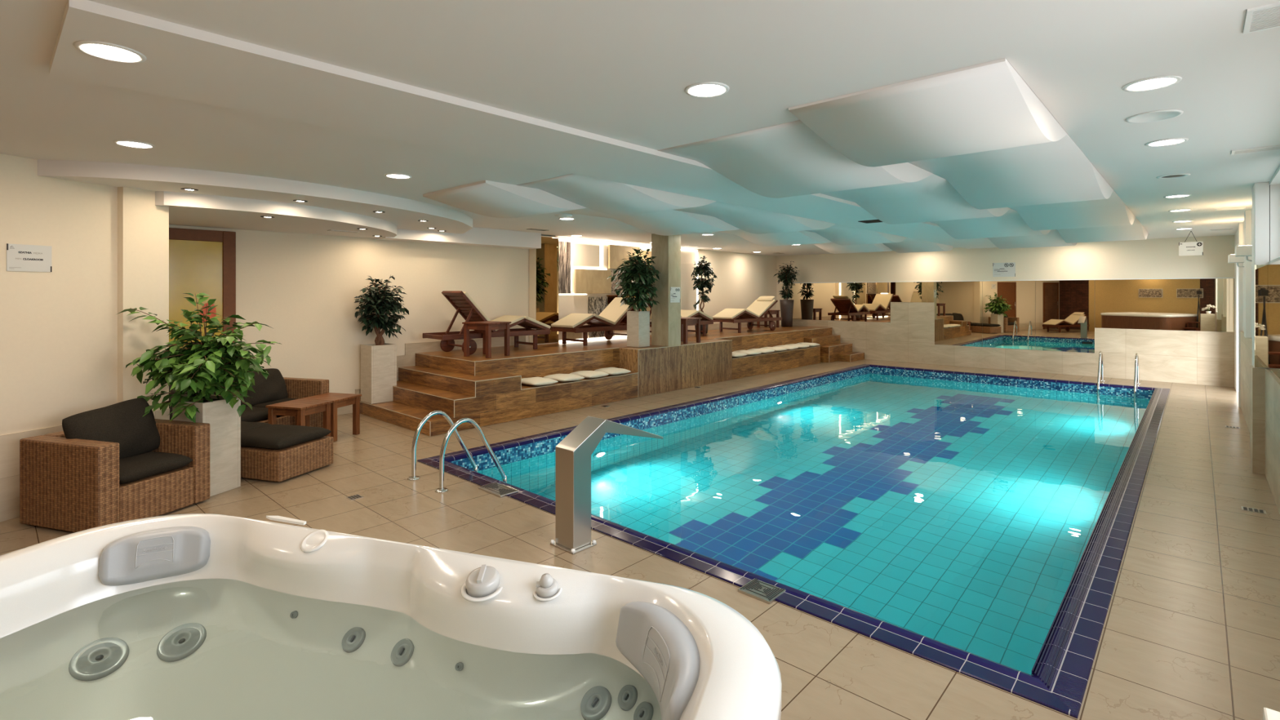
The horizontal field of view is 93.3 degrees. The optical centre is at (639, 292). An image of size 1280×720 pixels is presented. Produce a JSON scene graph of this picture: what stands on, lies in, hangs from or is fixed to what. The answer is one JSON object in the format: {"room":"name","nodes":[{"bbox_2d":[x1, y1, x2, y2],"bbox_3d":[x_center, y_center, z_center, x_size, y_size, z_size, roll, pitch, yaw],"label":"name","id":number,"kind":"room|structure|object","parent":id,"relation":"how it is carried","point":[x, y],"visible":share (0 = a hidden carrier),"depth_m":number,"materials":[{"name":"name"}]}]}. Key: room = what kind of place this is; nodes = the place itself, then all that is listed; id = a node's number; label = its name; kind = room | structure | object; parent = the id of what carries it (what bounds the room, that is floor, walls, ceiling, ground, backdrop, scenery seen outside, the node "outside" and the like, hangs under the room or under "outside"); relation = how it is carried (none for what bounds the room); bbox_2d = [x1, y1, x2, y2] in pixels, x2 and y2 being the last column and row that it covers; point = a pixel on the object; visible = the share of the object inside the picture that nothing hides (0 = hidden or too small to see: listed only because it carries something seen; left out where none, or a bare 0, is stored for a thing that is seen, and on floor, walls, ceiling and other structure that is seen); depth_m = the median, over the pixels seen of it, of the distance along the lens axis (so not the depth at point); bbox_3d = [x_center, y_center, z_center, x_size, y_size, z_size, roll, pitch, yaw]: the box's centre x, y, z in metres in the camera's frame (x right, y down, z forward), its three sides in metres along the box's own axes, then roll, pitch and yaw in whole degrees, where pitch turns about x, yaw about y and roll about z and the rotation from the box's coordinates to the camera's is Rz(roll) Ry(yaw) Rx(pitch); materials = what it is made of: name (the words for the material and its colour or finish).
{"room":"spa","nodes":[
{"label":"spa","id":0,"kind":"room"},
{"bbox_2d":[0,153,168,435],"bbox_3d":[-6.024,0.360,3.226,2.049,2.780,5.448,0,0,20],"label":"wall","id":1,"kind":"structure","parent":0,"point":[66,348],"depth_m":4.77,"materials":[{"name":"paint"}]},
{"bbox_2d":[6,243,52,271],"bbox_3d":[-4.548,-0.255,4.499,0.007,0.198,0.262,0,0,19],"label":"wall sign","id":2,"kind":"object","parent":1,"relation":"attached to","point":[20,257],"visible":1,"depth_m":4.49,"materials":[{"name":"white"}]},
{"bbox_2d":[0,408,169,522],"bbox_3d":[-4.880,1.340,3.434,0.098,0.620,4.100,0,0,19],"label":"baseboard","id":3,"kind":"structure","parent":1,"relation":"attached to","point":[9,443],"depth_m":4.40,"materials":[{"name":"stone"}]},
{"bbox_2d":[155,191,396,238],"bbox_3d":[-3.918,-0.830,6.882,2.007,0.140,3.000,0,0,43],"label":"ceiling","id":4,"kind":"structure","parent":0,"point":[185,209],"depth_m":6.26,"materials":[{"name":"white paint"}]},
{"bbox_2d":[168,224,776,394],"bbox_3d":[-1.743,0.350,10.793,0.200,2.800,16.500,0,0,43],"label":"wall","id":5,"kind":"structure","parent":0,"point":[304,287],"depth_m":8.30,"materials":[{"name":"paint"}]},
{"bbox_2d":[168,227,235,349],"bbox_3d":[-5.189,0.463,6.850,0.142,2.375,1.030,0,0,43],"label":"door","id":6,"kind":"structure","parent":5,"relation":"in","point":[201,260],"depth_m":6.99,"materials":[{"name":"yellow glass"}]},
{"bbox_2d":[373,226,541,248],"bbox_3d":[-2.740,-0.882,9.373,0.460,0.275,2.660,0,0,43],"label":"ceiling","id":7,"kind":"structure","parent":5,"relation":"attached to","point":[480,237],"depth_m":9.34,"materials":[{"name":"white paint"}]},
{"bbox_2d":[528,235,558,344],"bbox_3d":[-1.676,-0.043,10.554,0.194,1.873,0.500,0,0,43],"label":"wall mirror","id":8,"kind":"object","parent":5,"relation":"attached to","point":[543,261],"visible":0.71,"depth_m":10.45,"materials":[{"name":"mirror"}]},
{"bbox_2d":[337,320,776,415],"bbox_3d":[-0.560,1.198,11.926,0.022,0.905,12.730,0,0,43],"label":"baseboard","id":9,"kind":"structure","parent":5,"relation":"attached to","point":[408,359],"depth_m":9.09,"materials":[{"name":"brown wood"}]},
{"bbox_2d":[0,0,1279,256],"bbox_3d":[0.513,-1.181,6.602,10.200,0.438,19.600,0,0,43],"label":"ceiling","id":10,"kind":"structure","parent":0,"point":[622,70],"depth_m":2.88,"materials":[{"name":"white paint"}]},
{"bbox_2d":[73,40,146,62],"bbox_3d":[-2.114,-0.959,2.413,0.220,0.007,0.220,0,0,43],"label":"recessed light","id":11,"kind":"object","parent":10,"relation":"in","point":[102,50],"visible":1,"depth_m":2.40,"materials":[{"name":"white glass"}]},
{"bbox_2d":[81,44,139,61],"bbox_3d":[-2.114,-0.959,2.413,0.176,0.001,0.176,0,0,43],"label":"diffuser","id":12,"kind":"object","parent":11,"relation":"attached to","point":[106,51],"depth_m":2.41,"materials":[{"name":"white plastic"}]},
{"bbox_2d":[112,139,155,148],"bbox_3d":[-3.405,-0.997,4.067,0.220,0.007,0.220,0,0,43],"label":"recessed light","id":13,"kind":"object","parent":10,"relation":"in","point":[133,144],"visible":1,"depth_m":4.06,"materials":[{"name":"white glass"}]},
{"bbox_2d":[117,141,151,147],"bbox_3d":[-3.405,-0.997,4.067,0.176,0.001,0.176,0,0,43],"label":"diffuser","id":14,"kind":"object","parent":13,"relation":"attached to","point":[128,144],"depth_m":4.08,"materials":[{"name":"white plastic"}]},
{"bbox_2d":[37,160,472,234],"bbox_3d":[-3.556,-0.950,6.819,2.625,0.140,4.800,0,0,43],"label":"ceiling","id":15,"kind":"structure","parent":10,"relation":"attached to","point":[405,213],"depth_m":5.33,"materials":[{"name":"white paint"}]},
{"bbox_2d":[422,180,893,253],"bbox_3d":[1.792,-1.050,9.654,1.137,0.419,10.577,0,0,43],"label":"panel","id":16,"kind":"object","parent":10,"relation":"attached to","point":[484,197],"visible":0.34,"depth_m":7.47,"materials":[{"name":"white paint"}]},
{"bbox_2d":[684,81,729,97],"bbox_3d":[0.330,-0.997,2.975,0.220,0.007,0.220,0,0,43],"label":"recessed light","id":17,"kind":"object","parent":10,"relation":"in","point":[704,89],"visible":1,"depth_m":2.96,"materials":[{"name":"white glass"}]},
{"bbox_2d":[688,84,724,96],"bbox_3d":[0.330,-0.997,2.975,0.176,0.001,0.176,0,0,43],"label":"diffuser","id":18,"kind":"object","parent":17,"relation":"attached to","point":[701,90],"depth_m":2.98,"materials":[{"name":"white plastic"}]},
{"bbox_2d":[516,173,952,253],"bbox_3d":[2.668,-1.050,9.070,0.937,0.419,10.247,0,0,43],"label":"panel","id":19,"kind":"object","parent":10,"relation":"attached to","point":[603,196],"visible":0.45,"depth_m":6.91,"materials":[{"name":"white paint"}]},
{"bbox_2d":[657,120,1077,248],"bbox_3d":[4.123,-1.050,7.727,1.157,0.419,10.547,0,0,43],"label":"panel","id":20,"kind":"object","parent":10,"relation":"attached to","point":[788,159],"visible":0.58,"depth_m":4.81,"materials":[{"name":"white paint"}]},
{"bbox_2d":[788,57,1150,243],"bbox_3d":[4.843,-1.050,6.893,1.027,0.419,10.797,0,0,43],"label":"panel","id":21,"kind":"object","parent":10,"relation":"attached to","point":[980,128],"visible":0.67,"depth_m":3.53,"materials":[{"name":"white paint"}]},
{"bbox_2d":[1122,75,1182,91],"bbox_3d":[2.446,-0.997,2.886,0.220,0.007,0.220,0,0,43],"label":"recessed light","id":22,"kind":"object","parent":10,"relation":"in","point":[1157,82],"visible":1,"depth_m":2.88,"materials":[{"name":"white glass"}]},
{"bbox_2d":[1128,77,1176,89],"bbox_3d":[2.446,-0.997,2.886,0.176,0.001,0.176,0,0,43],"label":"diffuser","id":23,"kind":"object","parent":22,"relation":"attached to","point":[1153,83],"depth_m":2.88,"materials":[{"name":"white plastic"}]},
{"bbox_2d":[1125,109,1183,123],"bbox_3d":[2.913,-0.996,3.422,0.250,0.008,0.250,0,0,43],"label":"ceiling speaker","id":24,"kind":"object","parent":10,"relation":"attached to","point":[1157,115],"visible":1,"depth_m":3.42,"materials":[{"name":"white plastic"}]},
{"bbox_2d":[1145,137,1188,146],"bbox_3d":[3.498,-0.997,4.011,0.220,0.007,0.220,0,0,43],"label":"recessed light","id":25,"kind":"object","parent":10,"relation":"in","point":[1164,142],"visible":1,"depth_m":4.00,"materials":[{"name":"white glass"}]},
{"bbox_2d":[1149,139,1183,145],"bbox_3d":[3.498,-0.997,4.011,0.176,0.001,0.176,0,0,43],"label":"diffuser","id":26,"kind":"object","parent":25,"relation":"attached to","point":[1171,141],"depth_m":4.01,"materials":[{"name":"white plastic"}]},
{"bbox_2d":[1178,231,1203,256],"bbox_3d":[8.963,-0.801,9.824,0.290,0.401,0.009,0,0,43],"label":"hanging sign","id":27,"kind":"object","parent":10,"relation":"hanging from","point":[1192,248],"visible":1,"depth_m":9.82,"materials":[{"name":"white plastic"}]},
{"bbox_2d":[1231,144,1279,155],"bbox_3d":[4.310,-0.996,4.214,0.260,0.008,0.150,0,0,43],"label":"ceiling vent","id":28,"kind":"object","parent":10,"relation":"in","point":[1273,147],"visible":1,"depth_m":4.21,"materials":[{"name":"white plastic"}]},
{"bbox_2d":[1243,1,1279,34],"bbox_3d":[2.320,-0.996,2.145,0.240,0.008,0.260,0,0,43],"label":"ceiling vent","id":29,"kind":"object","parent":10,"relation":"in","point":[1264,17],"visible":1,"depth_m":2.19,"materials":[{"name":"white plastic"}]},
{"bbox_2d":[0,359,1279,719],"bbox_3d":[0.734,1.710,6.399,10.800,0.120,19.600,0,0,43],"label":"floor","id":30,"kind":"structure","parent":0,"point":[1191,630],"depth_m":3.81,"materials":[{"name":"tile"}]},
{"bbox_2d":[19,397,209,532],"bbox_3d":[-3.895,1.234,4.525,0.800,0.802,0.780,0,0,17],"label":"wicker armchair","id":31,"kind":"object","parent":30,"relation":"on","point":[114,463],"visible":1,"depth_m":4.27,"materials":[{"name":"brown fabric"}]},
{"bbox_2d":[62,397,159,458],"bbox_3d":[-3.951,1.061,4.547,0.280,0.455,0.611,0,0,17],"label":"cushion","id":32,"kind":"object","parent":31,"relation":"on","point":[123,423],"depth_m":4.51,"materials":[{"name":"grey fabric"}]},
{"bbox_2d":[119,451,192,484],"bbox_3d":[-3.832,1.295,4.511,0.648,0.123,0.506,0,0,17],"label":"seat cushion","id":33,"kind":"object","parent":31,"relation":"on","point":[137,467],"depth_m":4.47,"materials":[{"name":"grey fabric"}]},
{"bbox_2d":[117,293,281,496],"bbox_3d":[-3.613,0.826,4.978,1.076,1.647,1.031,0,0,-41],"label":"potted ficus","id":34,"kind":"object","parent":30,"relation":"on","point":[209,366],"visible":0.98,"depth_m":4.92,"materials":[{"name":"plant"}]},
{"bbox_2d":[168,368,333,481],"bbox_3d":[-3.806,1.258,6.355,2.020,0.755,1.820,0,0,17],"label":"wicker armchair","id":35,"kind":"object","parent":30,"relation":"on","point":[285,450],"visible":0.4,"depth_m":5.62,"materials":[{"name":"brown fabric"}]},
{"bbox_2d":[240,406,267,422],"bbox_3d":[-4.355,1.318,6.457,0.630,0.127,0.537,0,0,17],"label":"seat cushion","id":36,"kind":"object","parent":35,"relation":"on","point":[257,414],"depth_m":6.43,"materials":[{"name":"grey fabric"}]},
{"bbox_2d":[240,421,270,431],"bbox_3d":[-3.953,1.327,5.762,0.571,0.108,0.586,0,0,17],"label":"seat cushion","id":37,"kind":"object","parent":35,"relation":"on","point":[245,426],"depth_m":5.82,"materials":[{"name":"grey fabric"}]},
{"bbox_2d":[247,368,288,405],"bbox_3d":[-4.363,1.095,7.013,0.287,0.418,0.571,0,0,17],"label":"cushion","id":38,"kind":"object","parent":35,"relation":"on","point":[274,388],"depth_m":6.95,"materials":[{"name":"grey fabric"}]},
{"bbox_2d":[251,398,298,415],"bbox_3d":[-4.197,1.319,6.984,0.631,0.128,0.537,0,0,17],"label":"seat cushion","id":39,"kind":"object","parent":35,"relation":"on","point":[262,403],"depth_m":6.88,"materials":[{"name":"grey fabric"}]},
{"bbox_2d":[240,424,331,449],"bbox_3d":[-3.359,1.328,5.584,0.690,0.108,0.586,0,0,17],"label":"seat cushion","id":40,"kind":"object","parent":35,"relation":"on","point":[264,437],"depth_m":5.46,"materials":[{"name":"grey fabric"}]},
{"bbox_2d":[265,398,333,436],"bbox_3d":[-3.655,1.420,6.490,0.464,0.460,0.430,0,0,16],"label":"side table","id":41,"kind":"object","parent":30,"relation":"on","point":[299,408],"visible":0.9,"depth_m":6.37,"materials":[{"name":"brown wood"}]},
{"bbox_2d":[300,392,361,441],"bbox_3d":[-3.531,1.420,6.910,0.464,0.460,0.430,0,0,16],"label":"side table","id":42,"kind":"object","parent":30,"relation":"on","point":[340,400],"visible":0.72,"depth_m":6.86,"materials":[{"name":"brown wood"}]},
{"bbox_2d":[0,513,782,719],"bbox_3d":[-1.041,1.209,0.861,2.290,0.882,2.200,0,0,18],"label":"hot tub","id":43,"kind":"object","parent":30,"relation":"on","point":[186,616],"visible":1,"depth_m":1.75,"materials":[{"name":"plastic"}]},
{"bbox_2d":[266,515,306,524],"bbox_3d":[-1.208,0.776,2.060,0.180,0.008,0.022,0,0,20],"label":"control panel","id":44,"kind":"object","parent":43,"relation":"on","point":[279,518],"visible":1,"depth_m":2.05,"materials":[{"name":"white plastic"}]},
{"bbox_2d":[407,410,506,493],"bbox_3d":[-1.619,1.889,5.410,0.590,1.623,0.719,0,0,43],"label":"pool ladder","id":45,"kind":"object","parent":30,"relation":"attached to","point":[442,489],"visible":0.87,"depth_m":5.33,"materials":[{"name":"silver metal"}]},
{"bbox_2d":[478,482,518,497],"bbox_3d":[-1.178,1.642,5.031,0.325,0.016,0.183,0,0,43],"label":"floor grate","id":46,"kind":"object","parent":30,"relation":"on","point":[497,489],"visible":1,"depth_m":5.01,"materials":[{"name":"silver metal"}]},
{"bbox_2d":[550,415,662,554],"bbox_3d":[-0.200,1.250,4.207,0.232,0.799,0.906,0,0,43],"label":"water jet","id":47,"kind":"object","parent":30,"relation":"on","point":[574,452],"visible":1,"depth_m":3.91,"materials":[{"name":"silver metal"}]},
{"bbox_2d":[360,324,864,436],"bbox_3d":[0.828,1.271,11.601,2.458,0.758,11.275,0,0,43],"label":"platform","id":48,"kind":"object","parent":30,"relation":"on","point":[477,388],"visible":0.94,"depth_m":8.91,"materials":[{"name":"brown wood"}]},
{"bbox_2d":[354,275,408,404],"bbox_3d":[-3.519,0.620,8.232,0.704,1.721,0.715,0,0,-26],"label":"potted ficus","id":49,"kind":"object","parent":48,"relation":"on","point":[379,359],"visible":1,"depth_m":8.14,"materials":[{"name":"stone"}]},
{"bbox_2d":[462,320,511,358],"bbox_3d":[-2.153,0.654,8.491,0.494,0.477,0.456,0,0,30],"label":"side table","id":50,"kind":"object","parent":48,"relation":"on","point":[486,326],"visible":1,"depth_m":8.40,"materials":[{"name":"brown wood"}]},
{"bbox_2d":[422,290,551,355],"bbox_3d":[-2.283,0.436,9.222,0.696,0.915,1.877,0,0,45],"label":"sun lounger","id":51,"kind":"object","parent":48,"relation":"on","point":[464,305],"visible":0.88,"depth_m":9.00,"materials":[{"name":"brown wood"}]},
{"bbox_2d":[454,291,497,330],"bbox_3d":[-2.505,0.282,8.998,0.550,0.583,0.548,0,0,45],"label":"cushion","id":52,"kind":"object","parent":51,"relation":"on","point":[464,305],"depth_m":8.84,"materials":[{"name":"beige fabric"}]},
{"bbox_2d":[491,315,524,330],"bbox_3d":[-2.163,0.469,9.343,0.550,0.206,0.527,0,0,45],"label":"seat cushion","id":53,"kind":"object","parent":51,"relation":"on","point":[515,320],"depth_m":9.31,"materials":[{"name":"beige fabric"}]},
{"bbox_2d":[511,315,551,328],"bbox_3d":[-1.795,0.474,9.716,0.550,0.215,0.489,0,0,45],"label":"cushion","id":54,"kind":"object","parent":51,"relation":"on","point":[528,322],"depth_m":9.60,"materials":[{"name":"beige fabric"}]},
{"bbox_2d":[521,377,558,386],"bbox_3d":[-1.419,1.218,8.290,0.417,0.093,0.485,1,-1,-45],"label":"seat cushion","id":55,"kind":"object","parent":48,"relation":"on","point":[536,381],"visible":0.88,"depth_m":8.15,"materials":[{"name":"beige fabric"}]},
{"bbox_2d":[542,373,584,382],"bbox_3d":[-1.090,1.221,8.647,0.485,0.093,0.417,0,-1,41],"label":"seat cushion","id":56,"kind":"object","parent":48,"relation":"on","point":[558,377],"visible":0.92,"depth_m":8.52,"materials":[{"name":"beige fabric"}]},
{"bbox_2d":[569,370,608,377],"bbox_3d":[-0.761,1.219,9.003,0.485,0.089,0.417,0,0,42],"label":"seat cushion","id":57,"kind":"object","parent":48,"relation":"on","point":[586,374],"visible":0.88,"depth_m":8.88,"materials":[{"name":"beige fabric"}]},
{"bbox_2d":[551,297,635,346],"bbox_3d":[-0.695,0.493,10.766,0.696,0.800,1.877,0,0,41],"label":"sun lounger","id":58,"kind":"object","parent":48,"relation":"on","point":[608,321],"visible":0.88,"depth_m":10.45,"materials":[{"name":"beige fabric"}]},
{"bbox_2d":[551,313,593,328],"bbox_3d":[-1.148,0.474,10.240,0.550,0.215,0.489,0,0,41],"label":"cushion","id":59,"kind":"object","parent":58,"relation":"on","point":[572,320],"depth_m":10.16,"materials":[{"name":"beige fabric"}]},
{"bbox_2d":[587,313,614,324],"bbox_3d":[-0.806,0.469,10.637,0.550,0.206,0.527,0,0,41],"label":"seat cushion","id":60,"kind":"object","parent":58,"relation":"on","point":[597,319],"depth_m":10.52,"materials":[{"name":"beige fabric"}]},
{"bbox_2d":[599,297,635,324],"bbox_3d":[-0.455,0.333,11.046,0.550,0.479,0.640,0,0,41],"label":"cushion","id":61,"kind":"object","parent":58,"relation":"on","point":[612,312],"depth_m":10.97,"materials":[{"name":"beige fabric"}]},
{"bbox_2d":[595,367,631,375],"bbox_3d":[-0.432,1.220,9.359,0.417,0.093,0.485,0,0,-41],"label":"seat cushion","id":62,"kind":"object","parent":48,"relation":"on","point":[611,371],"visible":0.88,"depth_m":9.22,"materials":[{"name":"beige fabric"}]},
{"bbox_2d":[555,235,698,342],"bbox_3d":[-0.082,-0.053,12.274,0.228,1.892,4.170,0,0,43],"label":"wall","id":63,"kind":"structure","parent":48,"relation":"on","point":[585,266],"depth_m":11.37,"materials":[{"name":"beige paint"}]},
{"bbox_2d":[588,296,607,315],"bbox_3d":[-0.794,0.300,11.448,0.025,0.440,0.470,0,0,43],"label":"print","id":64,"kind":"object","parent":63,"relation":"attached to","point":[597,304],"depth_m":11.41},
{"bbox_2d":[611,271,632,293],"bbox_3d":[-0.364,-0.200,11.915,0.025,0.440,0.680,0,0,43],"label":"print","id":65,"kind":"object","parent":63,"relation":"attached to","point":[613,285],"depth_m":11.78},
{"bbox_2d":[608,248,660,347],"bbox_3d":[-0.077,0.080,9.983,0.902,1.630,0.776,0,0,38],"label":"potted ficus","id":66,"kind":"object","parent":48,"relation":"on","point":[637,322],"visible":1,"depth_m":9.89,"materials":[{"name":"plant"}]},
{"bbox_2d":[651,233,680,346],"bbox_3d":[0.446,-0.048,10.290,0.378,1.900,0.330,0,0,43],"label":"stone column","id":67,"kind":"structure","parent":48,"relation":"on","point":[666,315],"depth_m":10.16,"materials":[{"name":"beige stone"}]},
{"bbox_2d":[670,287,679,302],"bbox_3d":[0.595,0.040,10.166,0.009,0.260,0.260,0,0,43],"label":"wall sign","id":68,"kind":"object","parent":67,"relation":"attached to","point":[674,291],"visible":1,"depth_m":10.15,"materials":[{"name":"white paper"}]},
{"bbox_2d":[647,296,713,335],"bbox_3d":[0.710,0.472,12.242,0.696,0.843,1.877,0,0,43],"label":"sun lounger","id":69,"kind":"object","parent":48,"relation":"on","point":[706,319],"visible":0.25,"depth_m":12.45,"materials":[{"name":"beige fabric"}]},
{"bbox_2d":[697,310,713,319],"bbox_3d":[1.181,0.474,12.752,0.550,0.215,0.489,0,0,43],"label":"cushion","id":70,"kind":"object","parent":69,"relation":"on","point":[700,314],"depth_m":12.57,"materials":[{"name":"beige fabric"}]},
{"bbox_2d":[680,316,702,343],"bbox_3d":[0.771,0.673,10.745,0.474,0.440,0.456,0,0,43],"label":"side table","id":71,"kind":"object","parent":48,"relation":"on","point":[684,321],"visible":0.62,"depth_m":10.66,"materials":[{"name":"brown wood"}]},
{"bbox_2d":[691,255,716,333],"bbox_3d":[1.379,0.043,13.267,0.548,1.701,0.597,0,0,38],"label":"potted ficus","id":72,"kind":"object","parent":48,"relation":"on","point":[704,269],"visible":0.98,"depth_m":13.20,"materials":[{"name":"plant"}]},
{"bbox_2d":[694,324,708,333],"bbox_3d":[1.350,0.743,13.259,0.320,0.300,0.320,0,0,43],"label":"pot","id":73,"kind":"object","parent":72,"relation":"on","point":[701,326],"depth_m":13.16,"materials":[{"name":"tile"}]},
{"bbox_2d":[712,296,782,333],"bbox_3d":[2.485,0.489,13.953,1.877,0.808,0.696,0,0,-43],"label":"sun lounger","id":74,"kind":"object","parent":48,"relation":"on","point":[756,310],"visible":0.98,"depth_m":13.86,"materials":[{"name":"beige fabric"}]},
{"bbox_2d":[712,308,745,319],"bbox_3d":[1.980,0.474,13.476,0.489,0.215,0.550,0,0,-43],"label":"cushion","id":75,"kind":"object","parent":74,"relation":"on","point":[726,313],"depth_m":13.40,"materials":[{"name":"beige fabric"}]},
{"bbox_2d":[746,299,775,316],"bbox_3d":[2.775,0.370,14.225,0.687,0.404,0.550,0,0,-43],"label":"cushion","id":76,"kind":"object","parent":74,"relation":"on","point":[759,307],"depth_m":14.20,"materials":[{"name":"beige fabric"}]},
{"bbox_2d":[773,260,798,327],"bbox_3d":[3.832,0.033,15.766,0.677,1.720,0.604,0,0,31],"label":"potted ficus","id":77,"kind":"object","parent":48,"relation":"on","point":[786,305],"visible":1,"depth_m":15.66,"materials":[{"name":"plant"}]},
{"bbox_2d":[779,299,794,327],"bbox_3d":[3.833,0.543,15.758,0.360,0.700,0.360,0,0,43],"label":"pot","id":78,"kind":"object","parent":77,"relation":"on","point":[786,305],"depth_m":15.62,"materials":[{"name":"ceramic"}]},
{"bbox_2d":[737,577,786,604],"bbox_3d":[0.676,1.642,3.330,0.202,0.016,0.188,0,0,43],"label":"floor grate","id":79,"kind":"object","parent":30,"relation":"on","point":[758,589],"visible":1,"depth_m":3.31,"materials":[{"name":"silver metal"}]},
{"bbox_2d":[417,364,1169,718],"bbox_3d":[3.429,2.314,8.106,5.275,1.372,10.835,0,0,43],"label":"swimming pool","id":80,"kind":"object","parent":30,"relation":"in","point":[1058,680],"visible":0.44,"depth_m":3.86,"materials":[{"name":"tile"}]},
{"bbox_2d":[477,373,1150,674],"bbox_3d":[3.429,1.820,8.106,4.895,0.001,10.455,0,0,43],"label":"pool water","id":81,"kind":"object","parent":80,"relation":"in","point":[962,515],"visible":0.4,"depth_m":5.46,"materials":[{"name":"teal liquid"}]},
{"bbox_2d":[1097,351,1141,397],"bbox_3d":[8.601,1.889,10.861,0.618,1.623,0.719,0,0,43],"label":"pool ladder","id":82,"kind":"object","parent":80,"relation":"attached to","point":[1100,363],"visible":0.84,"depth_m":10.86,"materials":[{"name":"silver metal"}]},
{"bbox_2d":[1262,707,1279,719],"bbox_3d":[1.110,1.190,0.812,0.360,0.920,0.360,0,0,43],"label":"pedestal","id":83,"kind":"object","parent":30,"relation":"on","point":[1268,713],"visible":1,"depth_m":1.04,"materials":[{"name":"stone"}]},
{"bbox_2d":[776,235,1234,353],"bbox_3d":[7.131,0.350,13.626,10.000,2.800,0.200,0,0,43],"label":"wall","id":84,"kind":"structure","parent":0,"point":[1154,258],"depth_m":12.59,"materials":[{"name":"paint"}]},
{"bbox_2d":[791,282,863,321],"bbox_3d":[4.808,0.238,15.621,1.996,0.963,0.010,0,0,43],"label":"wall mirror","id":85,"kind":"object","parent":84,"relation":"attached to","point":[842,301],"visible":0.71,"depth_m":15.56,"materials":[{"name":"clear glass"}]},
{"bbox_2d":[863,282,890,322],"bbox_3d":[5.782,0.238,14.723,0.646,0.963,0.010,0,0,43],"label":"wall mirror","id":86,"kind":"object","parent":84,"relation":"attached to","point":[877,295],"visible":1,"depth_m":14.72,"materials":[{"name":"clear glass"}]},
{"bbox_2d":[890,281,934,302],"bbox_3d":[6.385,-0.006,14.166,0.986,0.473,0.010,0,0,43],"label":"wall mirror","id":87,"kind":"object","parent":84,"relation":"attached to","point":[916,291],"visible":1,"depth_m":14.14,"materials":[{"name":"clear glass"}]},
{"bbox_2d":[934,281,982,346],"bbox_3d":[7.109,0.473,13.499,0.976,1.433,0.010,0,0,43],"label":"wall mirror","id":88,"kind":"object","parent":84,"relation":"attached to","point":[957,304],"visible":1,"depth_m":13.49,"materials":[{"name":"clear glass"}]},
{"bbox_2d":[992,262,1015,276],"bbox_3d":[7.772,-0.485,12.890,0.420,0.300,0.010,0,0,43],"label":"wall sign","id":89,"kind":"object","parent":84,"relation":"attached to","point":[999,269],"visible":1,"depth_m":12.89,"materials":[{"name":"white"}]},
{"bbox_2d":[779,277,1234,283],"bbox_3d":[6.873,-0.254,13.730,9.480,0.017,0.018,0,0,43],"label":"trim","id":90,"kind":"structure","parent":84,"relation":"attached to","point":[1186,277],"depth_m":12.53,"materials":[{"name":"white plastic"}]},
{"bbox_2d":[982,280,1035,350],"bbox_3d":[7.828,0.473,12.835,0.974,1.433,0.010,0,0,43],"label":"wall mirror","id":91,"kind":"object","parent":84,"relation":"attached to","point":[1008,306],"visible":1,"depth_m":12.82,"materials":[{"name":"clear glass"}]},
{"bbox_2d":[792,302,1234,386],"bbox_3d":[7.216,0.943,13.408,8.540,1.415,0.045,0,0,43],"label":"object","id":92,"kind":"structure","parent":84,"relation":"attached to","point":[1183,357],"depth_m":12.07,"materials":[{"name":"beige stone"}]},
{"bbox_2d":[1035,280,1094,353],"bbox_3d":[8.550,0.473,12.168,0.983,1.433,0.010,0,0,43],"label":"wall mirror","id":93,"kind":"object","parent":84,"relation":"attached to","point":[1064,309],"visible":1,"depth_m":12.15,"materials":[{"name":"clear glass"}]},
{"bbox_2d":[1094,278,1234,332],"bbox_3d":[9.629,0.224,11.172,1.946,0.933,0.010,0,0,43],"label":"wall mirror","id":94,"kind":"object","parent":84,"relation":"attached to","point":[1207,304],"visible":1,"depth_m":11.11,"materials":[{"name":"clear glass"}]},
{"bbox_2d":[1234,166,1279,391],"bbox_3d":[5.124,0.350,4.661,0.250,2.800,16.200,0,0,43],"label":"wall","id":95,"kind":"structure","parent":0,"point":[1274,183],"depth_m":5.45,"materials":[{"name":"white paint"}]},
{"bbox_2d":[1235,244,1252,262],"bbox_3d":[6.804,-0.432,6.784,0.161,0.180,0.240,0,0,43],"label":"wall lamp","id":96,"kind":"object","parent":95,"relation":"attached to","point":[1240,251],"visible":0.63,"depth_m":6.72,"materials":[{"name":"white plastic"}]},
{"bbox_2d":[1238,182,1270,407],"bbox_3d":[7.157,0.325,7.111,0.105,2.650,4.440,0,0,43],"label":"trim","id":97,"kind":"structure","parent":95,"relation":"attached to","point":[1260,191],"depth_m":5.61,"materials":[{"name":"white"}]},
{"bbox_2d":[1240,330,1279,513],"bbox_3d":[6.549,1.100,6.462,0.118,1.100,5.980,0,0,43],"label":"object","id":98,"kind":"structure","parent":95,"relation":"attached to","point":[1260,388],"depth_m":5.47,"materials":[{"name":"beige stone"}]},
{"bbox_2d":[1254,264,1267,368],"bbox_3d":[5.633,0.215,5.474,0.086,0.930,0.010,0,0,43],"label":"wall mirror","id":99,"kind":"object","parent":95,"relation":"attached to","point":[1260,270],"visible":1,"depth_m":5.47,"materials":[{"name":"clear glass"}]},
{"bbox_2d":[1267,260,1279,380],"bbox_3d":[5.122,0.215,4.853,0.010,0.930,1.580,0,0,43],"label":"wall mirror","id":100,"kind":"object","parent":95,"relation":"attached to","point":[1273,268],"visible":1,"depth_m":5.01,"materials":[{"name":"clear glass"}]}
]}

